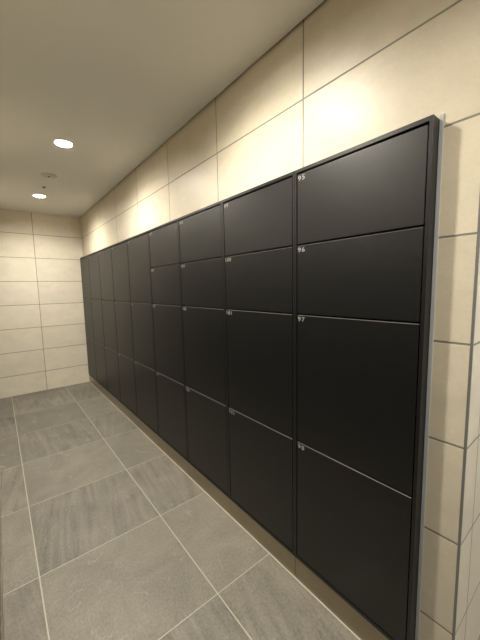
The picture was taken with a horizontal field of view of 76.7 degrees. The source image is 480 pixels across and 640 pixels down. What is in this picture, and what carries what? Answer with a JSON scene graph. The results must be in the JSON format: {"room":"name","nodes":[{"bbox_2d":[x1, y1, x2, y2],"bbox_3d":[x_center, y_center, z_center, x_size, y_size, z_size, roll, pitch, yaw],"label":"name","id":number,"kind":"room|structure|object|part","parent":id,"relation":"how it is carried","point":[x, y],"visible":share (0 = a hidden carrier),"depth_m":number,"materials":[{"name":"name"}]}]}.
{"room":"locker room","nodes":[
{"label":"locker room","id":0,"kind":"room"},
{"bbox_2d":[0,209,89,398],"bbox_3d":[-2.475,-0.285,4.202,1.845,2.426,0.120,-6,8,-38],"label":"wall","id":1,"kind":"structure","parent":0,"point":[43,346],"depth_m":4.00,"materials":[{"name":"beige tile"}]},
{"bbox_2d":[0,0,323,217],"bbox_3d":[0.156,-1.262,1.409,2.641,0.190,7.613,-6,8,-38],"label":"ceiling","id":2,"kind":"structure","parent":0,"point":[114,80],"depth_m":1.44,"materials":[{"name":"white paint"}]},
{"bbox_2d":[33,194,45,197],"bbox_3d":[-2.124,-1.326,3.214,0.118,0.027,0.118,-6,8,-38],"label":"recessed light","id":3,"kind":"object","parent":2,"relation":"in","point":[35,195],"visible":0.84,"depth_m":3.23,"materials":[{"name":"white ceramic"}]},
{"bbox_2d":[40,173,56,177],"bbox_3d":[-1.669,-1.256,2.647,0.126,0.014,0.126,-6,8,-38],"label":"smoke detector","id":4,"kind":"object","parent":2,"relation":"attached to","point":[47,175],"visible":1,"depth_m":2.63,"materials":[{"name":"beige plastic"}]},
{"bbox_2d":[54,140,72,147],"bbox_3d":[-1.213,-1.222,2.082,0.118,0.027,0.118,-6,8,-38],"label":"recessed light","id":5,"kind":"object","parent":2,"relation":"in","point":[62,143],"visible":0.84,"depth_m":2.10,"materials":[{"name":"white ceramic"}]},
{"bbox_2d":[0,382,479,639],"bbox_3d":[0.205,1.205,1.674,2.641,0.100,7.613,-6,8,-38],"label":"floor","id":6,"kind":"structure","parent":0,"point":[105,537],"depth_m":1.57,"materials":[{"name":"grey tile"}]},
{"bbox_2d":[80,255,97,388],"bbox_3d":[-1.896,0.013,4.319,0.480,1.785,0.462,-6,8,-38],"label":"locker","id":7,"kind":"object","parent":6,"relation":"on","point":[83,260],"visible":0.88,"depth_m":4.16,"materials":[{"name":"black metal"}]},
{"bbox_3d":[-2.086,-0.564,4.113,0.021,0.546,0.434,-6,8,-38],"label":"locker door","id":8,"kind":"part","parent":7,"relation":"part of","materials":[{"name":"black metal"}]},
{"bbox_3d":[-2.075,-0.016,4.172,0.021,0.543,0.434,-6,8,-38],"label":"locker door","id":9,"kind":"part","parent":7,"relation":"part of","materials":[{"name":"black metal"}]},
{"bbox_3d":[-2.064,0.528,4.230,0.021,0.537,0.434,-6,8,-38],"label":"locker door","id":10,"kind":"part","parent":7,"relation":"part of","materials":[{"name":"black metal"}]},
{"bbox_3d":[-1.878,0.847,4.410,0.476,0.107,0.460,-6,8,-38],"label":"kick plate","id":11,"kind":"part","parent":7,"relation":"part of","materials":[{"name":"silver metal"}]},
{"bbox_2d":[88,251,107,398],"bbox_3d":[-1.596,0.047,3.947,0.480,1.785,0.495,-6,8,-38],"label":"locker","id":12,"kind":"object","parent":6,"relation":"on","point":[93,262],"visible":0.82,"depth_m":3.79,"materials":[{"name":"black metal"}]},
{"bbox_3d":[-1.786,-0.529,3.741,0.021,0.546,0.468,-6,8,-38],"label":"locker door","id":13,"kind":"part","parent":12,"relation":"part of","materials":[{"name":"black metal"}]},
{"bbox_3d":[-1.775,0.018,3.800,0.021,0.543,0.468,-6,8,-38],"label":"locker door","id":14,"kind":"part","parent":12,"relation":"part of","materials":[{"name":"black metal"}]},
{"bbox_3d":[-1.764,0.562,3.858,0.021,0.537,0.468,-6,8,-38],"label":"locker door","id":15,"kind":"part","parent":12,"relation":"part of","materials":[{"name":"black metal"}]},
{"bbox_3d":[-1.578,0.881,4.038,0.476,0.107,0.494,-6,8,-38],"label":"kick plate","id":16,"kind":"part","parent":12,"relation":"part of","materials":[{"name":"silver metal"}]},
{"bbox_2d":[98,246,120,410],"bbox_3d":[-1.286,0.083,3.562,0.480,1.785,0.495,-6,8,-38],"label":"locker","id":17,"kind":"object","parent":6,"relation":"on","point":[104,255],"visible":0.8,"depth_m":3.40,"materials":[{"name":"black metal"}]},
{"bbox_3d":[-1.476,-0.494,3.356,0.021,0.546,0.468,-6,8,-38],"label":"locker door","id":18,"kind":"part","parent":17,"relation":"part of","materials":[{"name":"black metal"}]},
{"bbox_3d":[-1.465,0.054,3.415,0.021,0.543,0.468,-6,8,-38],"label":"locker door","id":19,"kind":"part","parent":17,"relation":"part of","materials":[{"name":"black metal"}]},
{"bbox_3d":[-1.454,0.597,3.473,0.021,0.537,0.468,-6,8,-38],"label":"locker door","id":20,"kind":"part","parent":17,"relation":"part of","materials":[{"name":"black metal"}]},
{"bbox_3d":[-1.268,0.916,3.653,0.476,0.107,0.494,-6,8,-38],"label":"kick plate","id":21,"kind":"part","parent":17,"relation":"part of","materials":[{"name":"silver metal"}]},
{"bbox_2d":[110,239,137,426],"bbox_3d":[-0.976,0.118,3.177,0.480,1.785,0.495,-6,8,-38],"label":"locker","id":22,"kind":"object","parent":6,"relation":"on","point":[119,257],"visible":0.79,"depth_m":3.01,"materials":[{"name":"black metal"}]},
{"bbox_3d":[-1.166,-0.459,2.971,0.021,0.546,0.468,-6,8,-38],"label":"locker door","id":23,"kind":"part","parent":22,"relation":"part of","materials":[{"name":"black metal"}]},
{"bbox_3d":[-1.155,0.089,3.030,0.021,0.543,0.468,-6,8,-38],"label":"locker door","id":24,"kind":"part","parent":22,"relation":"part of","materials":[{"name":"black metal"}]},
{"bbox_3d":[-1.144,0.632,3.088,0.021,0.537,0.468,-6,8,-38],"label":"locker door","id":25,"kind":"part","parent":22,"relation":"part of","materials":[{"name":"black metal"}]},
{"bbox_3d":[-0.958,0.951,3.268,0.476,0.107,0.494,-6,8,-38],"label":"kick plate","id":26,"kind":"part","parent":22,"relation":"part of","materials":[{"name":"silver metal"}]},
{"bbox_2d":[127,231,159,447],"bbox_3d":[-0.666,0.153,2.792,0.480,1.785,0.495,-6,8,-38],"label":"locker","id":27,"kind":"object","parent":6,"relation":"on","point":[137,245],"visible":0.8,"depth_m":2.62,"materials":[{"name":"black metal"}]},
{"bbox_3d":[-0.856,-0.424,2.586,0.021,0.546,0.468,-6,8,-38],"label":"locker door","id":28,"kind":"part","parent":27,"relation":"part of","materials":[{"name":"black metal"}]},
{"bbox_3d":[-0.845,0.124,2.645,0.021,0.543,0.468,-6,8,-38],"label":"locker door","id":29,"kind":"part","parent":27,"relation":"part of","materials":[{"name":"black metal"}]},
{"bbox_3d":[-0.834,0.668,2.703,0.021,0.537,0.468,-6,8,-38],"label":"locker door","id":30,"kind":"part","parent":27,"relation":"part of","materials":[{"name":"black metal"}]},
{"bbox_3d":[-0.647,0.987,2.883,0.476,0.107,0.494,-6,8,-38],"label":"kick plate","id":31,"kind":"part","parent":27,"relation":"part of","materials":[{"name":"silver metal"}]},
{"bbox_2d":[148,218,188,475],"bbox_3d":[-0.355,0.188,2.407,0.480,1.785,0.495,-6,8,-38],"label":"locker","id":32,"kind":"object","parent":6,"relation":"on","point":[163,239],"visible":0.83,"depth_m":2.23,"materials":[{"name":"black metal"}]},
{"bbox_3d":[-0.548,-0.527,2.186,0.021,0.268,0.468,-6,8,-38],"label":"locker door","id":33,"kind":"part","parent":32,"relation":"part of","materials":[{"name":"black metal"}]},
{"bbox_3d":[-0.543,-0.252,2.216,0.021,0.272,0.468,-6,8,-38],"label":"locker door","id":34,"kind":"part","parent":32,"relation":"part of","materials":[{"name":"black metal"}]},
{"bbox_3d":[-0.534,0.160,2.260,0.021,0.543,0.468,-6,8,-38],"label":"locker door","id":35,"kind":"part","parent":32,"relation":"part of","materials":[{"name":"black metal"}]},
{"bbox_3d":[-0.524,0.703,2.318,0.021,0.537,0.468,-6,8,-38],"label":"locker door","id":36,"kind":"part","parent":32,"relation":"part of","materials":[{"name":"black metal"}]},
{"bbox_3d":[-0.337,1.022,2.498,0.476,0.107,0.494,-6,8,-38],"label":"kick plate","id":37,"kind":"part","parent":32,"relation":"part of","materials":[{"name":"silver metal"}]},
{"bbox_2d":[178,200,229,514],"bbox_3d":[-0.045,0.224,2.022,0.480,1.785,0.495,-6,8,-38],"label":"locker","id":38,"kind":"object","parent":6,"relation":"on","point":[200,232],"visible":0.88,"depth_m":1.84,"materials":[{"name":"black metal"}]},
{"bbox_3d":[-0.238,-0.491,1.801,0.021,0.268,0.468,-6,8,-38],"label":"locker door","id":39,"kind":"part","parent":38,"relation":"part of","materials":[{"name":"black metal"}]},
{"bbox_3d":[-0.233,-0.217,1.831,0.021,0.272,0.468,-6,8,-38],"label":"locker door","id":40,"kind":"part","parent":38,"relation":"part of","materials":[{"name":"black metal"}]},
{"bbox_3d":[-0.224,0.195,1.875,0.021,0.543,0.468,-6,8,-38],"label":"locker door","id":41,"kind":"part","parent":38,"relation":"part of","materials":[{"name":"black metal"}]},
{"bbox_3d":[-0.213,0.738,1.933,0.021,0.537,0.468,-6,8,-38],"label":"locker door","id":42,"kind":"part","parent":38,"relation":"part of","materials":[{"name":"black metal"}]},
{"bbox_3d":[-0.027,1.057,2.113,0.476,0.107,0.494,-6,8,-38],"label":"kick plate","id":43,"kind":"part","parent":38,"relation":"part of","materials":[{"name":"silver metal"}]},
{"bbox_2d":[222,171,294,576],"bbox_3d":[0.265,0.259,1.637,0.480,1.785,0.495,-6,8,-38],"label":"locker","id":44,"kind":"object","parent":6,"relation":"on","point":[258,222],"visible":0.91,"depth_m":1.44,"materials":[{"name":"black metal"}]},
{"bbox_3d":[0.072,-0.456,1.416,0.021,0.268,0.468,-6,8,-38],"label":"locker door","id":45,"kind":"part","parent":44,"relation":"part of","materials":[{"name":"black metal"}]},
{"bbox_3d":[0.078,-0.181,1.445,0.021,0.272,0.468,-6,8,-38],"label":"locker door","id":46,"kind":"part","parent":44,"relation":"part of","materials":[{"name":"black metal"}]},
{"bbox_3d":[0.086,0.230,1.490,0.021,0.543,0.468,-6,8,-38],"label":"locker door","id":47,"kind":"part","parent":44,"relation":"part of","materials":[{"name":"black metal"}]},
{"bbox_3d":[0.097,0.774,1.548,0.021,0.537,0.468,-6,8,-38],"label":"locker door","id":48,"kind":"part","parent":44,"relation":"part of","materials":[{"name":"black metal"}]},
{"bbox_3d":[0.283,1.093,1.728,0.476,0.107,0.494,-6,8,-38],"label":"kick plate","id":49,"kind":"part","parent":44,"relation":"part of","materials":[{"name":"silver metal"}]},
{"bbox_2d":[295,114,439,639],"bbox_3d":[0.574,0.294,1.253,0.480,1.785,0.491,-6,8,-38],"label":"locker","id":50,"kind":"object","parent":6,"relation":"on","point":[365,212],"visible":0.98,"depth_m":1.05,"materials":[{"name":"black metal"}]},
{"bbox_3d":[0.592,1.128,1.344,0.476,0.107,0.490,-6,8,-38],"label":"kick plate","id":51,"kind":"part","parent":50,"relation":"part of","materials":[{"name":"silver metal"}]},
{"bbox_3d":[0.406,0.809,1.165,0.021,0.537,0.464,-6,8,-38],"label":"locker door","id":52,"kind":"part","parent":50,"relation":"part of","materials":[{"name":"black metal"}]},
{"bbox_3d":[0.395,0.265,1.106,0.021,0.543,0.464,-6,8,-38],"label":"locker door","id":53,"kind":"part","parent":50,"relation":"part of","materials":[{"name":"black metal"}]},
{"bbox_3d":[0.387,-0.146,1.062,0.021,0.272,0.464,-6,8,-38],"label":"locker door","id":54,"kind":"part","parent":50,"relation":"part of","materials":[{"name":"black metal"}]},
{"bbox_3d":[0.381,-0.421,1.032,0.021,0.268,0.464,-6,8,-38],"label":"locker door","id":55,"kind":"part","parent":50,"relation":"part of","materials":[{"name":"black metal"}]},
{"bbox_2d":[80,0,479,639],"bbox_3d":[-0.543,-0.170,2.778,0.620,2.426,4.526,-6,8,-38],"label":"wall","id":56,"kind":"structure","parent":0,"point":[351,73],"depth_m":0.98,"materials":[{"name":"beige tile"}]},
{"bbox_2d":[89,381,360,639],"bbox_3d":[-0.824,1.060,2.726,0.005,0.004,4.428,-6,8,-38],"label":"trim","id":57,"kind":"structure","parent":56,"relation":"attached to","point":[357,637],"depth_m":1.57,"materials":[{"name":"beige"}]},
{"bbox_2d":[415,113,444,639],"bbox_3d":[0.576,0.324,0.934,0.004,1.796,0.011,-6,8,-38],"label":"trim","id":58,"kind":"structure","parent":56,"relation":"attached to","point":[441,123],"depth_m":0.91,"materials":[{"name":"grey plastic"}]},
{"bbox_2d":[452,194,479,639],"bbox_3d":[0.635,0.017,0.826,0.005,2.426,0.007,-6,8,-38],"label":"trim","id":59,"kind":"structure","parent":56,"relation":"attached to","point":[478,226],"depth_m":0.85,"materials":[{"name":"grey metal"}]},
{"bbox_2d":[455,253,479,639],"bbox_3d":[1.105,-0.041,1.272,1.292,2.426,0.120,-6,8,-38],"label":"wall","id":60,"kind":"structure","parent":0,"point":[468,601],"depth_m":0.94,"materials":[{"name":"tile"}]},
{"bbox_3d":[-0.803,0.053,0.757,0.120,2.426,7.373,-6,8,-38],"label":"wall","id":61,"kind":"structure","parent":0,"visible":0},
{"bbox_2d":[0,604,0,639],"bbox_3d":[-0.891,0.295,1.008,0.014,1.677,6.907,-6,8,-38],"label":"trim","id":62,"kind":"structure","parent":61,"relation":"attached to","point":[0,604],"depth_m":1.12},
{"bbox_2d":[0,490,3,639],"bbox_3d":[-0.873,1.183,1.103,0.016,0.108,6.908,-6,8,-38],"label":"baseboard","id":63,"kind":"structure","parent":61,"relation":"attached to","point":[1,573],"depth_m":1.32,"materials":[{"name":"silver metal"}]}
]}

